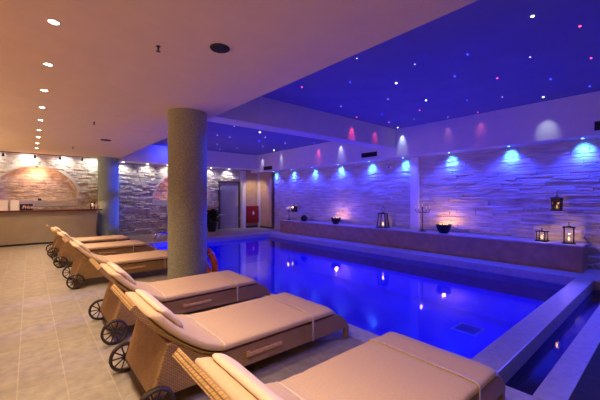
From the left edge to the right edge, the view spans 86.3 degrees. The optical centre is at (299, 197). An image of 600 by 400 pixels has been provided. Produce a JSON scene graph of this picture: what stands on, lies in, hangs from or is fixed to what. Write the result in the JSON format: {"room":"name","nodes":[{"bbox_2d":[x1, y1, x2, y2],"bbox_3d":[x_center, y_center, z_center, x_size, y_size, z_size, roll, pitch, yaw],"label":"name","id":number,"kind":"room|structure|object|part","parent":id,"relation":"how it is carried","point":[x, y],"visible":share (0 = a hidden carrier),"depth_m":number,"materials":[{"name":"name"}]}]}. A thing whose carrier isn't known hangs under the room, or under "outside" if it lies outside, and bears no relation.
{"room":"spa","nodes":[
{"label":"spa","id":0,"kind":"room"},
{"bbox_2d":[0,166,167,200],"bbox_3d":[-7.299,-0.510,12.823,7.450,1.260,0.066,0,0,-40],"label":"stone wall","id":1,"kind":"structure","parent":0,"point":[33,183],"depth_m":11.25,"materials":[{"name":"beige stone"}]},
{"bbox_2d":[0,156,240,235],"bbox_3d":[-7.049,0.070,12.637,10.733,2.860,0.133,0,0,-40],"label":"stone wall","id":2,"kind":"structure","parent":0,"point":[159,213],"depth_m":12.87,"materials":[{"name":"grey stone"}]},
{"bbox_2d":[0,163,81,206],"bbox_3d":[-9.118,-0.455,11.095,2.580,1.490,0.320,0,0,-40],"label":"trim","id":3,"kind":"structure","parent":2,"relation":"attached to","point":[56,202],"depth_m":11.24,"materials":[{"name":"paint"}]},
{"bbox_2d":[152,174,210,204],"bbox_3d":[-5.290,-0.455,14.327,2.580,1.490,0.320,0,0,-40],"label":"trim","id":4,"kind":"structure","parent":2,"relation":"attached to","point":[154,202],"depth_m":13.61,"materials":[{"name":"paint"}]},
{"bbox_2d":[218,181,239,228],"bbox_3d":[-3.464,0.340,15.682,1.160,2.320,0.125,0,0,-40],"label":"door","id":5,"kind":"structure","parent":2,"relation":"in","point":[229,195],"depth_m":15.68,"materials":[{"name":"silver metal"}]},
{"bbox_2d":[240,171,245,227],"bbox_3d":[-2.872,0.070,16.035,0.180,2.860,0.290,0,0,-40],"label":"trim","id":6,"kind":"structure","parent":2,"relation":"attached to","point":[242,173],"depth_m":15.94,"materials":[{"name":"white paint"}]},
{"bbox_2d":[119,145,256,170],"bbox_3d":[-4.759,-1.750,14.271,5.940,0.700,1.150,0,0,-40],"label":"wall","id":7,"kind":"structure","parent":0,"point":[151,154],"depth_m":14.19,"materials":[{"name":"white paint"}]},
{"bbox_2d":[0,152,97,161],"bbox_3d":[-9.264,-1.430,10.973,5.200,0.140,0.380,0,0,-40],"label":"trim","id":8,"kind":"structure","parent":7,"relation":"attached to","point":[7,154],"depth_m":11.13,"materials":[{"name":"white paint"}]},
{"bbox_2d":[119,162,245,170],"bbox_3d":[-4.832,-1.380,14.753,6.450,0.040,0.320,0,0,-40],"label":"trim","id":9,"kind":"structure","parent":7,"relation":"attached to","point":[119,162],"depth_m":13.64,"materials":[{"name":"white paint"}]},
{"bbox_2d":[0,0,477,157],"bbox_3d":[-4.177,-1.850,4.948,5.200,0.700,16.550,0,0,-40],"label":"ceiling","id":10,"kind":"structure","parent":0,"point":[108,71],"depth_m":3.39,"materials":[{"name":"beige paint"}]},
{"bbox_2d":[0,151,90,157],"bbox_3d":[-9.342,-1.489,10.461,4.220,0.022,0.030,0,0,-40],"label":"track rail","id":11,"kind":"object","parent":10,"relation":"attached to","point":[0,151],"visible":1,"depth_m":10.95,"materials":[{"name":"metal"}]},
{"bbox_2d":[42,62,53,65],"bbox_3d":[-2.823,-1.495,3.584,0.100,0.010,0.100,0,0,-40],"label":"recessed light","id":12,"kind":"object","parent":10,"relation":"in","point":[43,63],"visible":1,"depth_m":3.58,"materials":[{"name":"white plastic"}]},
{"bbox_2d":[46,18,60,24],"bbox_3d":[-2.094,-1.495,2.721,0.100,0.010,0.100,0,0,-40],"label":"recessed light","id":13,"kind":"object","parent":10,"relation":"in","point":[49,20],"visible":1,"depth_m":2.71,"materials":[{"name":"white plastic"}]},
{"bbox_2d":[210,43,229,52],"bbox_3d":[-0.801,-1.493,3.197,0.194,0.014,0.194,0,0,-40],"label":"ceiling speaker","id":14,"kind":"object","parent":10,"relation":"attached to","point":[216,47],"visible":1,"depth_m":3.19},
{"bbox_2d":[246,171,256,225],"bbox_3d":[-2.541,0.070,16.380,0.850,2.860,0.310,0,0,-40],"label":"wall panel","id":15,"kind":"object","parent":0,"point":[251,178],"visible":0.29,"depth_m":16.25,"materials":[{"name":"beige wood"}]},
{"bbox_2d":[246,206,257,222],"bbox_3d":[-2.395,0.820,16.169,0.620,0.840,0.200,0,0,-40],"label":"cabinet","id":16,"kind":"object","parent":15,"relation":"attached to","point":[251,211],"visible":1,"depth_m":16.06,"materials":[{"name":"red metal"}]},
{"bbox_2d":[260,173,271,226],"bbox_3d":[-1.660,0.130,15.972,0.070,2.740,1.050,0,0,-40],"label":"wall panel","id":17,"kind":"object","parent":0,"point":[265,178],"visible":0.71,"depth_m":15.93,"materials":[{"name":"beige wood"}]},
{"bbox_2d":[0,227,599,399],"bbox_3d":[-1.551,1.600,6.837,11.650,0.200,16.050,0,0,-40],"label":"floor","id":18,"kind":"structure","parent":0,"point":[51,348],"depth_m":3.28,"materials":[{"name":"tile"}]},
{"bbox_2d":[0,209,102,246],"bbox_3d":[-8.958,0.945,10.138,4.570,1.110,0.550,0,0,-40],"label":"reception desk","id":19,"kind":"object","parent":18,"relation":"on","point":[18,227],"depth_m":10.36,"materials":[{"name":"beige wood"}]},
{"bbox_2d":[0,200,7,210],"bbox_3d":[-9.132,0.234,9.840,0.220,0.314,0.120,0,0,-40],"label":"holder","id":20,"kind":"object","parent":19,"relation":"on","point":[4,203],"visible":1,"depth_m":9.86,"materials":[{"name":"white paper"}]},
{"bbox_2d":[10,200,18,210],"bbox_3d":[-8.926,0.229,10.014,0.200,0.324,0.120,0,0,-40],"label":"holder","id":21,"kind":"object","parent":19,"relation":"on","point":[14,205],"visible":0.93,"depth_m":10.01,"materials":[{"name":"white paper"}]},
{"bbox_2d":[20,204,32,209],"bbox_3d":[-8.695,0.290,10.175,0.330,0.200,0.017,0,0,-40],"label":"sign","id":22,"kind":"object","parent":19,"relation":"on","point":[22,206],"visible":1,"depth_m":10.17,"materials":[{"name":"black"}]},
{"bbox_3d":[-9.034,1.470,10.073,4.350,0.060,0.350,0,0,-40],"label":"kick plate","id":23,"kind":"part","parent":19,"relation":"part of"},
{"bbox_2d":[0,209,102,212],"bbox_3d":[-8.958,0.415,10.138,4.570,0.050,0.550,0,0,-40],"label":"countertop","id":24,"kind":"structure","parent":19,"relation":"on","point":[48,210],"depth_m":10.57,"materials":[{"name":"red wood"}]},
{"bbox_2d":[46,225,131,257],"bbox_3d":[-5.798,1.104,9.004,2.113,0.791,0.922,0,0,-40],"label":"sun lounger","id":25,"kind":"object","parent":18,"relation":"on","point":[57,242],"visible":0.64,"depth_m":8.68,"materials":[{"name":"fabric"}]},
{"bbox_3d":[-5.843,0.988,8.966,1.783,0.408,0.822,0,0,-40],"label":"mattress","id":26,"kind":"part","parent":25,"relation":"part of","materials":[{"name":"fabric"}]},
{"bbox_2d":[51,229,154,267],"bbox_3d":[-4.727,1.104,7.814,2.113,0.791,0.922,0,0,-40],"label":"sun lounger","id":27,"kind":"object","parent":18,"relation":"on","point":[66,253],"visible":0.81,"depth_m":7.50,"materials":[{"name":"fabric"}]},
{"bbox_3d":[-5.301,0.949,7.329,0.612,0.480,0.791,0,0,-40],"label":"backrest","id":28,"kind":"part","parent":27,"relation":"part of","materials":[{"name":"fabric"}]},
{"bbox_2d":[61,231,72,240],"bbox_3d":[-5.326,0.866,7.308,0.193,0.195,0.677,0,0,-40],"label":"pillow","id":29,"kind":"object","parent":27,"relation":"on","point":[63,234],"depth_m":7.04,"materials":[{"name":"fabric"}]},
{"bbox_3d":[-4.773,0.988,7.775,1.783,0.408,0.822,0,0,-40],"label":"mattress","id":30,"kind":"part","parent":27,"relation":"part of","materials":[{"name":"fabric"}]},
{"bbox_2d":[98,157,118,235],"bbox_3d":[-7.183,0.000,11.996,0.680,3.000,0.680,0,0,-40],"label":"round column","id":31,"kind":"structure","parent":18,"relation":"on","point":[108,167],"depth_m":11.72,"materials":[{"name":"grey concrete"}]},
{"bbox_2d":[62,237,167,288],"bbox_3d":[-3.268,1.104,6.193,2.113,0.791,0.922,0,0,-40],"label":"sun lounger","id":32,"kind":"object","parent":18,"relation":"on","point":[81,268],"visible":0.89,"depth_m":5.79,"materials":[{"name":"fabric"}]},
{"bbox_3d":[-3.841,0.949,5.709,0.611,0.480,0.791,0,0,-40],"label":"backrest","id":33,"kind":"part","parent":32,"relation":"part of","materials":[{"name":"wicker"}]},
{"bbox_2d":[75,240,90,252],"bbox_3d":[-3.866,0.866,5.687,0.193,0.195,0.677,0,0,-40],"label":"pillow","id":34,"kind":"object","parent":32,"relation":"on","point":[78,244],"depth_m":5.43,"materials":[{"name":"fabric"}]},
{"bbox_3d":[-3.313,0.988,6.155,1.783,0.408,0.822,0,0,-40],"label":"mattress","id":35,"kind":"part","parent":32,"relation":"part of","materials":[{"name":"fabric"}]},
{"bbox_3d":[-3.037,1.272,5.876,0.350,0.045,0.022,0,0,-40],"label":"handle","id":36,"kind":"part","parent":32,"relation":"part of","materials":[{"name":"brown wood"}]},
{"bbox_2d":[88,258,269,344],"bbox_3d":[-1.476,1.104,4.211,2.113,0.791,0.922,0,0,-40],"label":"sun lounger","id":37,"kind":"object","parent":18,"relation":"on","point":[182,295],"visible":0.92,"depth_m":3.88,"materials":[{"name":"fabric"}]},
{"bbox_2d":[107,262,135,284],"bbox_3d":[-2.075,0.866,3.705,0.193,0.195,0.677,0,0,-40],"label":"pillow","id":38,"kind":"object","parent":37,"relation":"on","point":[112,266],"depth_m":3.47,"materials":[{"name":"fabric"}]},
{"bbox_3d":[-2.050,0.949,3.726,0.612,0.480,0.791,0,0,-40],"label":"backrest","id":39,"kind":"part","parent":37,"relation":"part of","materials":[{"name":"fabric"}]},
{"bbox_3d":[-1.522,0.988,4.173,1.783,0.408,0.822,0,0,-40],"label":"mattress","id":40,"kind":"part","parent":37,"relation":"part of","materials":[{"name":"fabric"}]},
{"bbox_3d":[-1.246,1.272,3.894,0.350,0.045,0.022,0,0,-40],"label":"handle","id":41,"kind":"part","parent":37,"relation":"part of","materials":[{"name":"brown wood"}]},
{"bbox_2d":[168,108,206,279],"bbox_3d":[-1.985,0.000,5.653,0.656,3.000,0.656,0,0,-40],"label":"round column","id":42,"kind":"structure","parent":18,"relation":"on","point":[187,127],"depth_m":5.36,"materials":[{"name":"grey concrete"}]},
{"bbox_2d":[207,247,217,272],"bbox_3d":[-1.718,1.205,6.035,0.215,0.577,0.590,0,0,-40],"label":"life ring","id":43,"kind":"object","parent":18,"relation":"on","point":[214,264],"visible":0.46,"depth_m":5.84,"materials":[{"name":"orange plastic"}]},
{"bbox_2d":[207,207,224,231],"bbox_3d":[-3.938,0.955,14.416,1.134,1.090,0.963,0,0,-40],"label":"potted plant","id":44,"kind":"object","parent":18,"relation":"on","point":[212,215],"visible":0.84,"depth_m":14.22,"materials":[{"name":"green plant"}]},
{"bbox_3d":[-3.965,1.300,14.386,0.500,0.400,0.500,0,0,-40],"label":"pot","id":45,"kind":"part","parent":44,"relation":"part of","materials":[{"name":"black metal"}]},
{"bbox_2d":[109,284,348,399],"bbox_3d":[-0.527,1.104,3.037,2.114,0.791,0.922,0,0,-40],"label":"sun lounger","id":46,"kind":"object","parent":18,"relation":"on","point":[251,331],"visible":1,"depth_m":2.64,"materials":[{"name":"fabric"}]},
{"bbox_2d":[135,289,182,327],"bbox_3d":[-1.125,0.866,2.530,0.193,0.195,0.677,0,0,-40],"label":"pillow","id":47,"kind":"object","parent":46,"relation":"on","point":[151,302],"depth_m":2.31,"materials":[{"name":"fabric"}]},
{"bbox_3d":[-1.101,0.949,2.552,0.612,0.480,0.791,0,0,-40],"label":"backrest","id":48,"kind":"part","parent":46,"relation":"part of","materials":[{"name":"fabric"}]},
{"bbox_3d":[-0.573,0.988,2.998,1.783,0.408,0.822,0,0,-40],"label":"mattress","id":49,"kind":"part","parent":46,"relation":"part of","materials":[{"name":"fabric"}]},
{"bbox_3d":[-0.296,1.272,2.720,0.350,0.045,0.022,0,0,-40],"label":"handle","id":50,"kind":"part","parent":46,"relation":"part of","materials":[{"name":"brown wood"}]},
{"bbox_3d":[0.491,1.433,3.431,0.050,0.135,0.044,0,0,-40],"label":"leg","id":51,"kind":"part","parent":46,"relation":"part of","materials":[{"name":"wicker"}]},
{"bbox_2d":[172,332,505,399],"bbox_3d":[0.430,1.104,1.914,2.113,0.791,0.922,0,0,-40],"label":"sun lounger","id":52,"kind":"object","parent":18,"relation":"on","point":[391,365],"visible":1,"depth_m":1.96,"materials":[{"name":"fabric"}]},
{"bbox_3d":[-0.144,0.949,1.429,0.612,0.480,0.791,0,0,-40],"label":"backrest","id":53,"kind":"part","parent":52,"relation":"part of","materials":[{"name":"fabric"}]},
{"bbox_2d":[212,353,283,399],"bbox_3d":[-0.169,0.866,1.408,0.193,0.195,0.677,0,0,-40],"label":"pillow","id":54,"kind":"object","parent":52,"relation":"on","point":[239,375],"depth_m":1.38,"materials":[{"name":"fabric"}]},
{"bbox_3d":[1.447,1.433,2.308,0.050,0.135,0.044,0,0,-40],"label":"leg","id":55,"kind":"part","parent":52,"relation":"part of","materials":[{"name":"wicker"}]},
{"bbox_2d":[159,237,554,358],"bbox_3d":[0.055,2.210,8.259,5.120,1.080,10.250,0,0,-40],"label":"swimming pool","id":56,"kind":"object","parent":18,"relation":"in","point":[378,301],"visible":0.29,"depth_m":8.21,"materials":[{"name":"liquid"}]},
{"bbox_2d":[146,231,599,399],"bbox_3d":[0.574,1.583,8.389,6.400,0.174,11.020,0,0,-40],"label":"coping","id":57,"kind":"object","parent":56,"relation":"on","point":[508,353],"visible":0.51,"depth_m":3.94,"materials":[{"name":"stone"}]},
{"bbox_2d":[154,232,167,249],"bbox_3d":[-4.061,1.605,9.515,0.449,1.189,0.380,0,0,-40],"label":"pool ladder","id":58,"kind":"object","parent":57,"relation":"attached to","point":[158,232],"visible":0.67,"depth_m":9.50,"materials":[{"name":"silver metal"}]},
{"bbox_2d":[280,219,588,272],"bbox_3d":[2.602,1.228,10.389,0.620,0.536,10.060,0,0,-40],"label":"stone ledge","id":59,"kind":"object","parent":57,"relation":"on","point":[556,255],"visible":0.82,"depth_m":8.19,"materials":[{"name":"stone"}]},
{"bbox_2d":[301,215,307,220],"bbox_3d":[0.168,0.833,13.164,0.290,0.255,0.290,0,0,-40],"label":"vase","id":60,"kind":"object","parent":59,"relation":"on","point":[303,217],"visible":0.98,"depth_m":13.07,"materials":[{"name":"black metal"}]},
{"bbox_2d":[331,217,340,223],"bbox_3d":[1.327,0.829,11.852,0.384,0.262,0.384,0,0,-40],"label":"bowl","id":61,"kind":"object","parent":59,"relation":"on","point":[335,220],"visible":0.99,"depth_m":11.73,"materials":[{"name":"black ceramic"}]},
{"bbox_2d":[376,206,389,227],"bbox_3d":[2.683,0.612,10.340,0.350,0.696,0.350,0,0,38],"label":"lantern","id":62,"kind":"object","parent":59,"relation":"on","point":[386,219],"visible":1,"depth_m":10.30,"materials":[{"name":"black metal"}]},
{"bbox_2d":[415,204,429,231],"bbox_3d":[3.534,0.563,9.239,0.220,0.793,0.437,0,0,-17],"label":"candelabra","id":63,"kind":"object","parent":59,"relation":"on","point":[422,212],"visible":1,"depth_m":9.23,"materials":[{"name":"black metal"}]},
{"bbox_2d":[436,224,450,232],"bbox_3d":[3.934,0.826,8.765,0.404,0.268,0.404,0,0,-40],"label":"bowl","id":64,"kind":"object","parent":59,"relation":"on","point":[442,228],"visible":0.99,"depth_m":8.64,"materials":[{"name":"black ceramic"}]},
{"bbox_2d":[535,228,548,241],"bbox_3d":[5.392,0.810,7.130,0.210,0.301,0.210,0,0,-35],"label":"lantern","id":65,"kind":"object","parent":59,"relation":"on","point":[541,230],"visible":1,"depth_m":7.10,"materials":[{"name":"black metal"}]},
{"bbox_2d":[562,226,575,243],"bbox_3d":[5.680,0.733,6.758,0.216,0.453,0.216,0,0,42],"label":"lantern","id":66,"kind":"object","parent":59,"relation":"on","point":[563,227],"visible":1,"depth_m":6.74,"materials":[{"name":"black metal"}]},
{"bbox_2d":[269,237,565,301],"bbox_3d":[1.933,1.865,9.844,0.010,0.390,10.050,0,0,-40],"label":"trim","id":67,"kind":"structure","parent":56,"relation":"attached to","point":[521,287],"depth_m":8.04,"materials":[{"name":"blue tile"}]},
{"bbox_2d":[450,322,484,336],"bbox_3d":[3.384,2.640,6.456,0.480,0.020,0.480,0,0,-40],"label":"floor drain","id":68,"kind":"object","parent":56,"relation":"on","point":[456,327],"visible":1,"depth_m":6.45,"materials":[{"name":"white plastic"}]},
{"bbox_2d":[505,290,599,395],"bbox_3d":[3.549,1.795,4.121,5.020,0.250,0.380,0,0,-40],"label":"basin","id":69,"kind":"object","parent":18,"relation":"in","point":[530,376],"visible":0.48,"depth_m":3.80,"materials":[{"name":"liquid"}]},
{"bbox_2d":[151,0,599,154],"bbox_3d":[0.389,-2.150,8.802,6.750,0.100,16.550,0,0,-40],"label":"ceiling","id":70,"kind":"structure","parent":0,"point":[501,39],"depth_m":5.36,"materials":[{"name":"paint"}]},
{"bbox_2d":[207,96,395,149],"bbox_3d":[0.515,-1.810,8.025,5.940,0.580,0.440,0,0,-40],"label":"ceiling beam","id":71,"kind":"structure","parent":70,"relation":"attached to","point":[260,113],"depth_m":7.45,"materials":[{"name":"white paint"}]},
{"bbox_2d":[249,91,599,173],"bbox_3d":[2.703,-1.675,10.625,0.760,0.850,16.350,0,0,-40],"label":"wall","id":72,"kind":"structure","parent":0,"point":[572,118],"depth_m":8.06,"materials":[{"name":"white paint"}]},
{"bbox_2d":[361,151,376,157],"bbox_3d":[2.273,-1.425,10.537,0.016,0.150,0.630,0,0,-40],"label":"air vent","id":73,"kind":"object","parent":72,"relation":"in","point":[369,154],"visible":1,"depth_m":10.54,"materials":[{"name":"black metal"}]},
{"bbox_2d":[594,121,599,130],"bbox_3d":[5.973,-1.420,6.155,0.016,0.180,0.460,0,0,-40],"label":"air vent","id":74,"kind":"object","parent":72,"relation":"in","point":[596,123],"visible":1,"depth_m":6.30,"materials":[{"name":"black metal"}]},
{"bbox_2d":[262,138,599,269],"bbox_3d":[3.410,0.130,9.964,0.074,2.740,14.429,0,0,-40],"label":"stone wall","id":75,"kind":"structure","parent":0,"point":[590,199],"depth_m":8.53,"materials":[{"name":"stone"}]},
{"bbox_2d":[257,174,259,226],"bbox_3d":[-2.090,0.130,16.427,0.100,2.740,0.200,0,0,-40],"label":"trim","id":76,"kind":"structure","parent":75,"relation":"attached to","point":[258,175],"depth_m":16.39,"materials":[{"name":"white paint"}]},
{"bbox_2d":[246,225,271,228],"bbox_3d":[-2.042,1.455,15.781,0.760,0.090,1.250,0,0,-40],"label":"baseboard","id":77,"kind":"structure","parent":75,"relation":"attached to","point":[256,225],"depth_m":16.10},
{"bbox_2d":[272,172,274,228],"bbox_3d":[-1.302,0.130,15.502,0.090,2.740,0.130,0,0,-40],"label":"trim","id":78,"kind":"structure","parent":75,"relation":"attached to","point":[273,175],"depth_m":15.46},
{"bbox_2d":[291,203,297,211],"bbox_3d":[-0.208,0.404,13.959,0.311,0.392,0.220,0,0,-40],"label":"hanging lantern","id":79,"kind":"object","parent":75,"relation":"hanging from","point":[294,208],"visible":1,"depth_m":13.87,"materials":[{"name":"black metal"}]},
{"bbox_2d":[410,157,419,229],"bbox_3d":[3.523,-0.120,9.786,0.130,2.240,0.270,0,0,-40],"label":"pillar","id":80,"kind":"structure","parent":75,"relation":"attached to","point":[414,161],"depth_m":9.73,"materials":[{"name":"white paint"}]},
{"bbox_2d":[550,190,563,210],"bbox_3d":[5.651,0.055,7.022,0.307,0.450,0.212,0,0,-40],"label":"hanging lantern","id":81,"kind":"object","parent":75,"relation":"hanging from","point":[556,204],"visible":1,"depth_m":6.95,"materials":[{"name":"black metal"}]},
{"bbox_3d":[5.615,0.133,6.991,0.153,0.242,0.153,0,0,-40],"label":"glass","id":82,"kind":"part","parent":81,"relation":"part of","materials":[{"name":"clear glass"}]}
]}

